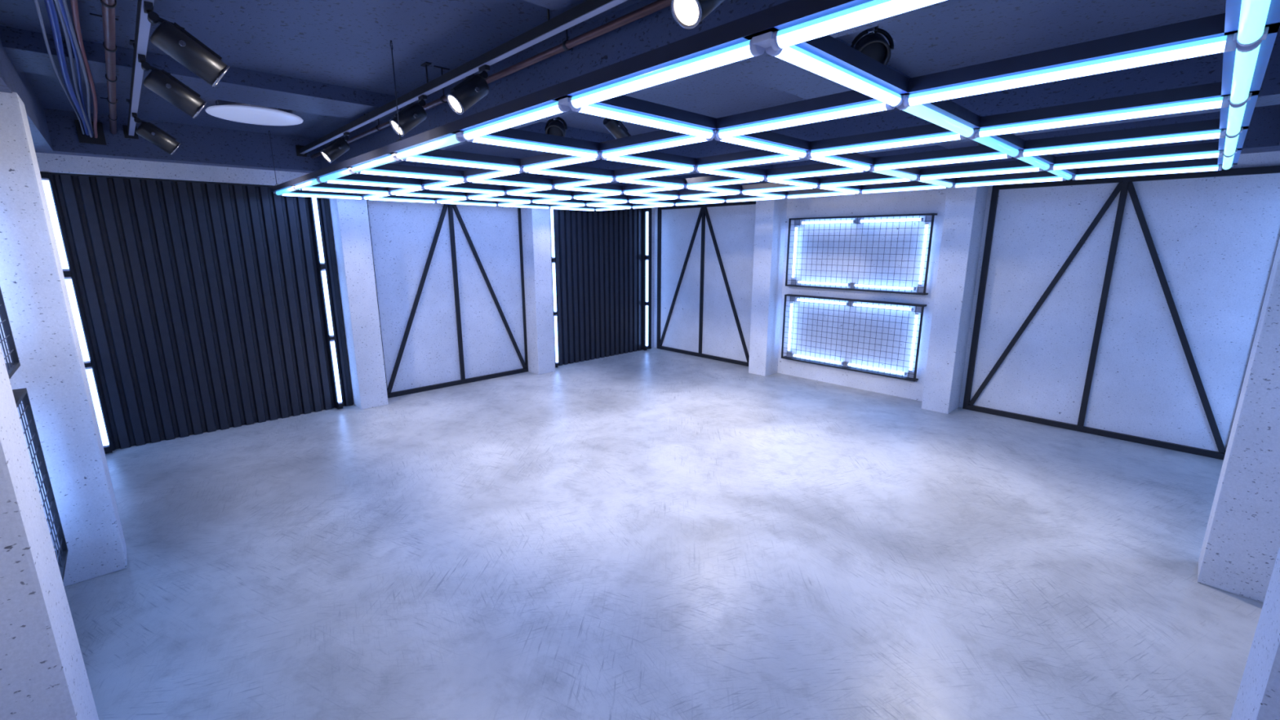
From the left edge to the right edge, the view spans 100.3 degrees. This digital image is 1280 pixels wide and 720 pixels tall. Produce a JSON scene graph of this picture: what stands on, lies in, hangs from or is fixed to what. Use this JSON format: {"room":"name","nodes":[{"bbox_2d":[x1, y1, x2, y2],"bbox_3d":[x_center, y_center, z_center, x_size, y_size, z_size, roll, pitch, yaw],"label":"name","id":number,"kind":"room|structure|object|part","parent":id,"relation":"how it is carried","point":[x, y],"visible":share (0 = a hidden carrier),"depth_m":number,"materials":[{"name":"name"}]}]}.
{"room":"studio","nodes":[
{"label":"studio","id":0,"kind":"room"},
{"bbox_2d":[367,200,654,392],"bbox_3d":[-3.140,-1.413,8.955,9.420,3.700,0.150,-12,17,-42],"label":"wall","id":1,"kind":"structure","parent":0,"point":[402,233],"depth_m":8.87,"materials":[{"name":"concrete"}]},
{"bbox_2d":[35,152,309,185],"bbox_3d":[-5.378,-2.240,6.374,2.950,0.190,0.170,-12,17,-42],"label":"lintel","id":2,"kind":"object","parent":1,"relation":"attached to","point":[47,162],"visible":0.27,"depth_m":6.12,"materials":[{"name":"concrete"}]},
{"bbox_2d":[0,0,1226,159],"bbox_3d":[0.141,-2.553,5.180,9.720,0.150,9.660,-12,17,-42],"label":"ceiling","id":3,"kind":"structure","parent":0,"point":[346,43],"depth_m":3.47,"materials":[{"name":"concrete"}]},
{"bbox_2d":[0,37,53,151],"bbox_3d":[-3.125,-1.616,2.202,0.400,0.410,8.510,-12,17,-42],"label":"ceiling beam","id":4,"kind":"structure","parent":3,"relation":"attached to","point":[11,80],"depth_m":4.12,"materials":[{"name":"concrete"}]},
{"bbox_2d":[89,0,118,134],"bbox_3d":[-2.640,-1.816,2.639,0.120,0.190,8.500,-12,17,-42],"label":"conduit pipe","id":5,"kind":"object","parent":3,"relation":"attached to","point":[108,6],"visible":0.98,"depth_m":3.25,"materials":[{"name":"brown metal"}]},
{"bbox_2d":[126,0,155,135],"bbox_3d":[-2.537,-1.839,2.724,0.048,0.181,8.484,-12,17,-42],"label":"track","id":6,"kind":"object","parent":3,"relation":"attached to","point":[143,26],"visible":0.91,"depth_m":3.41,"materials":[{"name":"metal"}]},
{"bbox_2d":[131,112,181,155],"bbox_3d":[-4.393,-2.049,4.872,0.305,0.330,0.152,-12,17,-42],"label":"spotlight","id":7,"kind":"object","parent":6,"relation":"hanging from","point":[148,131],"visible":1,"depth_m":4.83,"materials":[{"name":"grey metal"}]},
{"bbox_3d":[-4.454,-2.143,4.800,0.137,0.074,0.056,-12,17,-42],"label":"swivel arm","id":8,"kind":"part","parent":7,"relation":"part of"},
{"bbox_2d":[137,53,207,119],"bbox_3d":[-2.964,-1.726,3.410,0.305,0.330,0.152,-12,17,-42],"label":"spotlight","id":9,"kind":"object","parent":6,"relation":"hanging from","point":[160,82],"visible":1,"depth_m":3.37,"materials":[{"name":"grey metal"}]},
{"bbox_3d":[-3.025,-1.821,3.337,0.137,0.074,0.056,-12,17,-42],"label":"swivel arm","id":10,"kind":"part","parent":9,"relation":"part of"},
{"bbox_3d":[-2.948,-1.711,3.340,0.026,0.025,0.028,-12,17,-42],"label":"knob","id":11,"kind":"part","parent":9,"relation":"part of","materials":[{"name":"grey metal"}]},
{"bbox_2d":[142,0,230,88],"bbox_3d":[-2.267,-1.569,2.696,0.305,0.330,0.152,-12,17,-42],"label":"spotlight","id":12,"kind":"object","parent":6,"relation":"hanging from","point":[170,37],"visible":1,"depth_m":2.65,"materials":[{"name":"grey metal"}]},
{"bbox_3d":[-2.328,-1.663,2.624,0.137,0.074,0.056,-12,17,-42],"label":"swivel arm","id":13,"kind":"part","parent":12,"relation":"part of"},
{"bbox_3d":[-2.251,-1.554,2.627,0.026,0.025,0.028,-12,17,-42],"label":"knob","id":14,"kind":"part","parent":12,"relation":"part of","materials":[{"name":"grey metal"}]},
{"bbox_2d":[205,99,302,125],"bbox_3d":[-3.790,-2.438,5.271,0.790,0.108,0.790,-12,17,-42],"label":"ceiling lamp","id":15,"kind":"object","parent":3,"relation":"attached to","point":[228,110],"visible":0.96,"depth_m":5.14,"materials":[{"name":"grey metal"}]},
{"bbox_2d":[35,107,636,195],"bbox_3d":[-2.947,-2.986,8.400,9.420,0.410,0.430,-12,17,-42],"label":"ceiling beam","id":16,"kind":"structure","parent":3,"relation":"attached to","point":[199,145],"depth_m":6.16,"materials":[{"name":"concrete"}]},
{"bbox_2d":[74,119,106,145],"bbox_3d":[-5.692,-2.357,5.536,0.200,0.220,0.035,-12,17,-42],"label":"box","id":17,"kind":"object","parent":16,"relation":"attached to","point":[100,140],"visible":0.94,"depth_m":5.53,"materials":[{"name":"black paint"}]},
{"bbox_2d":[122,124,138,139],"bbox_3d":[-5.471,-2.447,5.738,0.110,0.130,0.012,-12,17,-42],"label":"wall plate","id":18,"kind":"object","parent":16,"relation":"attached to","point":[124,126],"visible":0.71,"depth_m":5.72,"materials":[{"name":"black paint"}]},
{"bbox_2d":[295,145,306,156],"bbox_3d":[-4.320,-2.665,6.814,0.110,0.130,0.012,-12,17,-42],"label":"wall plate","id":19,"kind":"object","parent":16,"relation":"attached to","point":[297,147],"visible":0.64,"depth_m":6.79,"materials":[{"name":"black paint"}]},
{"bbox_2d":[0,25,772,169],"bbox_3d":[-1.049,-2.695,6.427,9.420,0.130,0.670,-12,17,-42],"label":"ceiling beam","id":20,"kind":"structure","parent":3,"relation":"attached to","point":[27,51],"depth_m":4.19,"materials":[{"name":"concrete"}]},
{"bbox_2d":[33,0,84,134],"bbox_3d":[-2.828,-1.687,2.499,0.059,0.102,8.402,-12,17,-42],"label":"cable","id":21,"kind":"object","parent":20,"relation":"attached to","point":[36,2],"visible":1,"depth_m":3.26,"materials":[{"name":"black rubber"}]},
{"bbox_2d":[44,0,88,135],"bbox_3d":[-2.804,-1.698,2.523,0.069,0.129,8.405,-12,17,-42],"label":"cable","id":22,"kind":"object","parent":20,"relation":"attached to","point":[50,5],"visible":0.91,"depth_m":3.28,"materials":[{"name":"blue rubber"}]},
{"bbox_2d":[53,0,93,137],"bbox_3d":[-2.783,-1.696,2.542,0.046,0.149,8.403,-12,17,-42],"label":"cable","id":23,"kind":"object","parent":20,"relation":"attached to","point":[56,2],"visible":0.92,"depth_m":3.49,"materials":[{"name":"blue rubber"}]},
{"bbox_2d":[57,0,93,136],"bbox_3d":[-2.769,-1.711,2.552,0.044,0.153,8.403,-12,17,-42],"label":"cable","id":24,"kind":"object","parent":20,"relation":"attached to","point":[60,2],"visible":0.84,"depth_m":3.49,"materials":[{"name":"rubber"}]},
{"bbox_2d":[62,0,93,134],"bbox_3d":[-2.753,-1.715,2.566,0.048,0.121,8.403,-12,17,-42],"label":"cable","id":25,"kind":"object","parent":20,"relation":"attached to","point":[64,2],"visible":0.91,"depth_m":3.41,"materials":[{"name":"rubber"}]},
{"bbox_2d":[70,0,97,137],"bbox_3d":[-2.737,-1.706,2.585,0.067,0.152,8.404,-12,17,-42],"label":"cable","id":26,"kind":"object","parent":20,"relation":"attached to","point":[74,6],"visible":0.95,"depth_m":3.41,"materials":[{"name":"black rubber"}]},
{"bbox_2d":[298,0,627,154],"bbox_3d":[-1.387,-2.067,3.797,0.048,0.201,8.484,-12,17,-42],"label":"track","id":27,"kind":"object","parent":3,"relation":"attached to","point":[588,9],"visible":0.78,"depth_m":3.33,"materials":[{"name":"metal"}]},
{"bbox_2d":[320,132,350,163],"bbox_3d":[-3.098,-2.162,5.433,0.276,0.312,0.144,-12,17,-42],"label":"spotlight","id":28,"kind":"object","parent":27,"relation":"hanging from","point":[338,147],"visible":1,"depth_m":5.41,"materials":[{"name":"grey metal"}]},
{"bbox_3d":[-3.055,-2.267,5.460,0.135,0.078,0.056,-12,17,-42],"label":"swivel arm","id":29,"kind":"part","parent":28,"relation":"part of"},
{"bbox_2d":[389,94,426,136],"bbox_3d":[-1.759,-1.860,4.062,0.276,0.312,0.144,-12,17,-42],"label":"spotlight","id":30,"kind":"object","parent":27,"relation":"hanging from","point":[413,114],"visible":0.96,"depth_m":4.04,"materials":[{"name":"grey metal"}]},
{"bbox_3d":[-1.716,-1.965,4.090,0.135,0.078,0.056,-12,17,-42],"label":"swivel arm","id":31,"kind":"part","parent":30,"relation":"part of"},
{"bbox_2d":[446,64,489,114],"bbox_3d":[-1.082,-1.708,3.370,0.276,0.312,0.144,-12,17,-42],"label":"spotlight","id":32,"kind":"object","parent":27,"relation":"hanging from","point":[473,88],"visible":1,"depth_m":3.34,"materials":[{"name":"grey metal"}]},
{"bbox_3d":[-1.039,-1.812,3.397,0.135,0.078,0.056,-12,17,-42],"label":"swivel arm","id":33,"kind":"part","parent":32,"relation":"part of"},
{"bbox_2d":[671,0,724,29],"bbox_3d":[0.243,-1.409,2.013,0.276,0.312,0.144,-12,17,-42],"label":"spotlight","id":34,"kind":"object","parent":27,"relation":"hanging from","point":[687,14],"visible":1,"depth_m":1.99,"materials":[{"name":"grey metal"}]},
{"bbox_2d":[311,0,671,158],"bbox_3d":[-1.305,-2.061,3.889,0.120,0.251,8.500,-12,17,-42],"label":"conduit pipe","id":35,"kind":"object","parent":3,"relation":"attached to","point":[566,45],"visible":0.76,"depth_m":3.00,"materials":[{"name":"brown metal"}]},
{"bbox_2d":[544,116,567,137],"bbox_3d":[-0.792,-2.239,5.011,0.205,0.390,0.211,-12,17,-42],"label":"stage light","id":36,"kind":"object","parent":3,"relation":"attached to","point":[554,126],"visible":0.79,"depth_m":4.99,"materials":[{"name":"black paint"}]},
{"bbox_2d":[603,117,631,138],"bbox_3d":[-0.218,-2.272,5.208,0.305,0.330,0.152,-12,17,-42],"label":"spotlight","id":37,"kind":"object","parent":3,"relation":"hanging from","point":[616,128],"visible":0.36,"depth_m":5.15,"materials":[{"name":"grey metal"}]},
{"bbox_2d":[319,0,967,174],"bbox_3d":[-1.088,-2.037,4.099,0.410,0.410,8.510,-12,17,-42],"label":"ceiling beam","id":38,"kind":"structure","parent":3,"relation":"attached to","point":[659,28],"depth_m":3.07,"materials":[{"name":"concrete"}]},
{"bbox_2d":[524,0,977,149],"bbox_3d":[1.332,-2.157,3.989,9.420,0.130,0.670,-12,17,-42],"label":"ceiling beam","id":39,"kind":"structure","parent":3,"relation":"attached to","point":[774,72],"depth_m":3.88,"materials":[{"name":"concrete"}]},
{"bbox_2d":[268,0,1279,211],"bbox_3d":[0.122,-2.131,5.339,5.108,0.742,8.108,-12,17,-42],"label":"grid","id":40,"kind":"object","parent":3,"relation":"hanging from","point":[794,32],"visible":1,"depth_m":2.94,"materials":[{"name":"white plastic"}]},
{"bbox_2d":[849,26,893,66],"bbox_3d":[1.265,-1.770,2.906,0.205,0.400,0.211,-12,17,-42],"label":"stage light","id":41,"kind":"object","parent":3,"relation":"attached to","point":[873,45],"visible":0.7,"depth_m":2.89,"materials":[{"name":"black paint"}]},
{"bbox_2d":[536,26,1279,190],"bbox_3d":[1.303,-2.530,6.327,0.400,0.410,8.510,-12,17,-42],"label":"ceiling beam","id":42,"kind":"structure","parent":3,"relation":"attached to","point":[1203,69],"depth_m":4.19,"materials":[{"name":"concrete"}]},
{"bbox_2d":[670,104,1279,191],"bbox_3d":[3.372,-2.958,8.254,0.480,0.410,8.510,-12,17,-42],"label":"ceiling beam","id":43,"kind":"structure","parent":3,"relation":"attached to","point":[1263,134],"depth_m":5.78,"materials":[{"name":"concrete"}]},
{"bbox_2d":[64,346,1263,719],"bbox_3d":[0.144,1.192,6.007,9.720,0.120,9.660,-12,17,-42],"label":"floor","id":44,"kind":"structure","parent":0,"point":[654,533],"depth_m":4.09,"materials":[{"name":"concrete"}]},
{"bbox_2d":[0,345,98,719],"bbox_3d":[-2.050,0.432,1.503,0.440,3.310,0.360,-12,17,-42],"label":"column","id":45,"kind":"structure","parent":44,"relation":"on","point":[43,675],"depth_m":1.59,"materials":[{"name":"concrete"}]},
{"bbox_2d":[0,91,127,586],"bbox_3d":[-4.152,-0.042,3.654,0.440,3.310,0.370,-12,17,-42],"label":"column","id":46,"kind":"structure","parent":44,"relation":"on","point":[51,369],"depth_m":3.60,"materials":[{"name":"concrete"}]},
{"bbox_2d":[40,172,112,453],"bbox_3d":[-6.189,-0.430,5.880,0.070,3.110,0.103,-12,17,-42],"label":"light strip","id":47,"kind":"object","parent":44,"relation":"on","point":[45,176],"visible":0.88,"depth_m":5.83,"materials":[{"name":"black paint"}]},
{"bbox_2d":[40,171,353,450],"bbox_3d":[-5.376,-0.635,6.772,2.850,3.125,0.066,-12,17,-42],"label":"corrugated panel","id":48,"kind":"object","parent":44,"relation":"on","point":[201,303],"visible":0.78,"depth_m":6.65,"materials":[{"name":"black metal"}]},
{"bbox_2d":[309,196,342,408],"bbox_3d":[-4.412,-0.797,7.535,0.070,3.110,0.103,-12,17,-42],"label":"light strip","id":49,"kind":"object","parent":48,"relation":"attached to","point":[313,203],"visible":0.81,"depth_m":7.50,"materials":[{"name":"white plastic"}]},
{"bbox_3d":[-4.344,-0.828,7.699,0.050,3.100,0.012,-12,17,-42],"label":"trim","id":50,"kind":"part","parent":48,"relation":"part of","materials":[{"name":"black paint"}]},
{"bbox_2d":[328,197,388,409],"bbox_3d":[-4.089,-0.947,7.748,0.380,3.310,0.430,-12,17,-42],"label":"column","id":51,"kind":"structure","parent":44,"relation":"on","point":[349,220],"depth_m":7.61,"materials":[{"name":"concrete"}]},
{"bbox_2d":[366,200,528,398],"bbox_3d":[-3.069,-1.131,8.942,2.660,3.153,0.050,-12,17,-42],"label":"panel frame","id":52,"kind":"object","parent":44,"relation":"on","point":[451,206],"visible":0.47,"depth_m":8.93,"materials":[{"name":"black paint"}]},
{"bbox_3d":[-4.006,-0.937,8.069,0.070,3.013,0.050,-12,17,-42],"label":"post","id":53,"kind":"part","parent":52,"relation":"part of","materials":[{"name":"black paint"}]},
{"bbox_3d":[-3.069,-1.131,8.942,0.060,3.013,0.044,-12,17,-42],"label":"post","id":54,"kind":"part","parent":52,"relation":"part of","materials":[{"name":"black paint"}]},
{"bbox_3d":[-3.068,0.375,9.275,2.660,0.070,0.050,-12,17,-42],"label":"rail","id":55,"kind":"part","parent":52,"relation":"part of","materials":[{"name":"black metal"}]},
{"bbox_3d":[-2.132,-1.324,9.815,0.070,3.013,0.050,-12,17,-42],"label":"post","id":56,"kind":"part","parent":52,"relation":"part of","materials":[{"name":"black metal"}]},
{"bbox_2d":[520,207,555,374],"bbox_3d":[-1.886,-1.401,9.800,0.370,3.310,0.430,-12,17,-42],"label":"column","id":57,"kind":"structure","parent":44,"relation":"on","point":[535,222],"depth_m":9.67,"materials":[{"name":"concrete"}]},
{"bbox_2d":[549,208,559,367],"bbox_3d":[-1.634,-1.370,10.123,0.070,3.110,0.103,-12,17,-42],"label":"light strip","id":58,"kind":"object","parent":44,"relation":"on","point":[551,211],"visible":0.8,"depth_m":10.08,"materials":[{"name":"black paint"}]},
{"bbox_2d":[553,208,651,365],"bbox_3d":[-0.803,-1.579,11.032,2.870,3.125,0.066,-12,17,-42],"label":"corrugated panel","id":59,"kind":"object","parent":44,"relation":"on","point":[598,261],"visible":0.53,"depth_m":10.99,"materials":[{"name":"black metal"}]},
{"bbox_3d":[0.236,-1.774,11.966,0.050,3.100,0.012,-12,17,-42],"label":"trim","id":60,"kind":"part","parent":59,"relation":"part of","materials":[{"name":"black paint"}]},
{"bbox_2d":[643,208,648,350],"bbox_3d":[0.139,-1.736,11.774,0.070,3.110,0.103,-12,17,-42],"label":"light strip","id":61,"kind":"object","parent":44,"relation":"on","point":[646,257],"visible":0.99,"depth_m":11.74,"materials":[{"name":"black paint"}]},
{"bbox_2d":[657,200,755,366],"bbox_3d":[1.308,-1.607,11.086,0.050,3.153,2.620,-12,17,-42],"label":"panel frame","id":62,"kind":"object","parent":44,"relation":"on","point":[704,212],"visible":0.69,"depth_m":11.15,"materials":[{"name":"black paint"}]},
{"bbox_3d":[0.428,-1.805,11.986,0.050,3.013,0.070,-12,17,-42],"label":"post","id":63,"kind":"part","parent":62,"relation":"part of","materials":[{"name":"black metal"}]},
{"bbox_3d":[1.288,-1.611,11.107,0.044,3.013,0.060,-12,17,-42],"label":"post","id":64,"kind":"part","parent":62,"relation":"part of","materials":[{"name":"black metal"}]},
{"bbox_3d":[1.309,-0.102,11.418,0.050,0.070,2.620,-12,17,-42],"label":"rail","id":65,"kind":"part","parent":62,"relation":"part of","materials":[{"name":"black metal"}]},
{"bbox_3d":[1.307,-3.112,10.753,0.050,0.070,2.620,-12,17,-42],"label":"rail","id":66,"kind":"part","parent":62,"relation":"part of","materials":[{"name":"metal"}]},
{"bbox_2d":[748,190,787,376],"bbox_3d":[2.345,-1.383,9.706,0.520,3.310,0.370,-12,17,-42],"label":"column","id":67,"kind":"structure","parent":44,"relation":"on","point":[770,215],"depth_m":9.54,"materials":[{"name":"concrete"}]},
{"bbox_2d":[921,174,989,413],"bbox_3d":[4.447,-0.909,7.555,0.520,3.310,0.360,-12,17,-42],"label":"column","id":68,"kind":"structure","parent":44,"relation":"on","point":[965,207],"depth_m":7.39,"materials":[{"name":"concrete"}]},
{"bbox_2d":[1197,237,1279,602],"bbox_3d":[4.302,-0.005,3.466,0.370,3.310,0.440,-12,17,-42],"label":"column","id":69,"kind":"structure","parent":44,"relation":"on","point":[1241,544],"depth_m":3.59,"materials":[{"name":"concrete"}]},
{"bbox_2d":[1230,546,1279,719],"bbox_3d":[2.081,0.453,1.397,0.390,3.310,0.440,-12,17,-42],"label":"column","id":70,"kind":"structure","parent":44,"relation":"on","point":[1258,697],"depth_m":1.62,"materials":[{"name":"concrete"}]},
{"bbox_2d":[653,151,1279,453],"bbox_3d":[3.572,-1.381,8.790,0.240,3.700,9.660,-12,17,-42],"label":"wall","id":71,"kind":"structure","parent":0,"point":[1215,239],"depth_m":6.99,"materials":[{"name":"concrete"}]},
{"bbox_2d":[781,293,926,382],"bbox_3d":[3.431,-0.429,8.876,0.133,1.164,2.326,-12,17,-42],"label":"light panel","id":72,"kind":"object","parent":71,"relation":"attached to","point":[911,376],"visible":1,"depth_m":8.73,"materials":[{"name":"black paint"}]},
{"bbox_3d":[2.715,-0.101,9.749,0.006,0.090,0.090,-12,17,-42],"label":"mounting plate","id":73,"kind":"part","parent":72,"relation":"part of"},
{"bbox_3d":[2.714,-1.093,9.530,0.006,0.090,0.090,-12,17,-42],"label":"mounting plate","id":74,"kind":"part","parent":72,"relation":"part of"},
{"bbox_3d":[3.431,0.128,8.999,0.133,0.024,2.326,-12,17,-42],"label":"rail","id":75,"kind":"part","parent":72,"relation":"part of","materials":[{"name":"metal"}]},
{"bbox_3d":[3.460,-0.925,8.767,0.006,0.090,0.090,-12,17,-42],"label":"mounting plate","id":76,"kind":"part","parent":72,"relation":"part of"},
{"bbox_3d":[3.430,-0.986,8.753,0.133,0.024,2.326,-12,17,-42],"label":"rail","id":77,"kind":"part","parent":72,"relation":"part of","materials":[{"name":"metal"}]},
{"bbox_3d":[4.178,0.229,8.251,0.006,0.090,0.090,-12,17,-42],"label":"mounting plate","id":78,"kind":"part","parent":72,"relation":"part of","materials":[{"name":"silver metal"}]},
{"bbox_3d":[4.178,-0.763,8.032,0.006,0.090,0.090,-12,17,-42],"label":"mounting plate","id":79,"kind":"part","parent":72,"relation":"part of","materials":[{"name":"silver metal"}]},
{"bbox_2d":[785,213,937,295],"bbox_3d":[3.430,-1.711,8.592,0.133,1.164,2.326,-12,17,-42],"label":"light panel","id":80,"kind":"object","parent":71,"relation":"attached to","point":[928,218],"visible":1,"depth_m":8.39,"materials":[{"name":"black paint"}]},
{"bbox_3d":[2.714,-1.383,9.466,0.006,0.090,0.090,-12,17,-42],"label":"mounting plate","id":81,"kind":"part","parent":80,"relation":"part of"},
{"bbox_3d":[2.714,-2.375,9.246,0.006,0.090,0.090,-12,17,-42],"label":"mounting plate","id":82,"kind":"part","parent":80,"relation":"part of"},
{"bbox_3d":[3.430,-1.155,8.716,0.133,0.024,2.326,-12,17,-42],"label":"rail","id":83,"kind":"part","parent":80,"relation":"part of","materials":[{"name":"black paint"}]},
{"bbox_3d":[3.459,-2.207,8.483,0.006,0.090,0.090,-12,17,-42],"label":"mounting plate","id":84,"kind":"part","parent":80,"relation":"part of","materials":[{"name":"silver metal"}]},
{"bbox_3d":[3.430,-2.268,8.470,0.133,0.024,2.326,-12,17,-42],"label":"rail","id":85,"kind":"part","parent":80,"relation":"part of","materials":[{"name":"black paint"}]},
{"bbox_3d":[4.178,-1.053,7.968,0.006,0.090,0.090,-12,17,-42],"label":"mounting plate","id":86,"kind":"part","parent":80,"relation":"part of","materials":[{"name":"silver metal"}]},
{"bbox_3d":[4.177,-2.045,7.748,0.006,0.090,0.090,-12,17,-42],"label":"mounting plate","id":87,"kind":"part","parent":80,"relation":"part of","materials":[{"name":"silver metal"}]},
{"bbox_2d":[962,165,1279,460],"bbox_3d":[5.699,-0.617,6.592,0.050,3.153,2.700,-12,17,-42],"label":"panel frame","id":88,"kind":"object","parent":71,"relation":"attached to","point":[1126,185],"visible":0.83,"depth_m":6.53,"materials":[{"name":"black paint"}]},
{"bbox_3d":[4.791,-0.821,7.521,0.050,3.013,0.070,-12,17,-42],"label":"post","id":89,"kind":"part","parent":88,"relation":"part of","materials":[{"name":"black metal"}]},
{"bbox_3d":[5.699,0.889,6.924,0.050,0.070,2.700,-12,17,-42],"label":"rail","id":90,"kind":"part","parent":88,"relation":"part of","materials":[{"name":"black metal"}]},
{"bbox_3d":[5.699,-0.617,6.592,0.044,3.013,0.060,-12,17,-42],"label":"post","id":91,"kind":"part","parent":88,"relation":"part of","materials":[{"name":"black metal"}]},
{"bbox_3d":[5.698,-2.122,6.259,0.050,0.070,2.700,-12,17,-42],"label":"rail","id":92,"kind":"part","parent":88,"relation":"part of","materials":[{"name":"black metal"}]},
{"bbox_3d":[6.606,-0.412,5.663,0.050,3.013,0.070,-12,17,-42],"label":"post","id":93,"kind":"part","parent":88,"relation":"part of","materials":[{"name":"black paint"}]},
{"bbox_3d":[-3.314,0.040,2.376,0.165,3.700,9.660,-12,17,-42],"label":"wall","id":94,"kind":"structure","parent":0,"visible":0},
{"bbox_2d":[0,287,20,379],"bbox_3d":[-3.206,-0.341,2.411,0.153,1.164,2.326,-12,17,-42],"label":"light panel","id":95,"kind":"object","parent":94,"relation":"attached to","point":[11,367],"visible":0.69,"depth_m":3.31,"materials":[{"name":"black paint"}]},
{"bbox_3d":[-3.206,0.215,2.534,0.153,0.024,2.326,-12,17,-42],"label":"rail","id":96,"kind":"part","parent":95,"relation":"part of","materials":[{"name":"black paint"}]},
{"bbox_2d":[12,387,68,581],"bbox_3d":[-3.205,0.941,2.694,0.153,1.164,2.326,-12,17,-42],"label":"light panel","id":97,"kind":"object","parent":94,"relation":"attached to","point":[20,394],"visible":0.12,"depth_m":3.47,"materials":[{"name":"black paint"}]},
{"bbox_3d":[-3.206,0.384,2.571,0.153,0.024,2.326,-12,17,-42],"label":"rail","id":98,"kind":"part","parent":97,"relation":"part of","materials":[{"name":"black metal"}]},
{"bbox_3d":[-3.205,1.497,2.817,0.153,0.024,2.326,-12,17,-42],"label":"rail","id":99,"kind":"part","parent":97,"relation":"part of","materials":[{"name":"black metal"}]}
]}

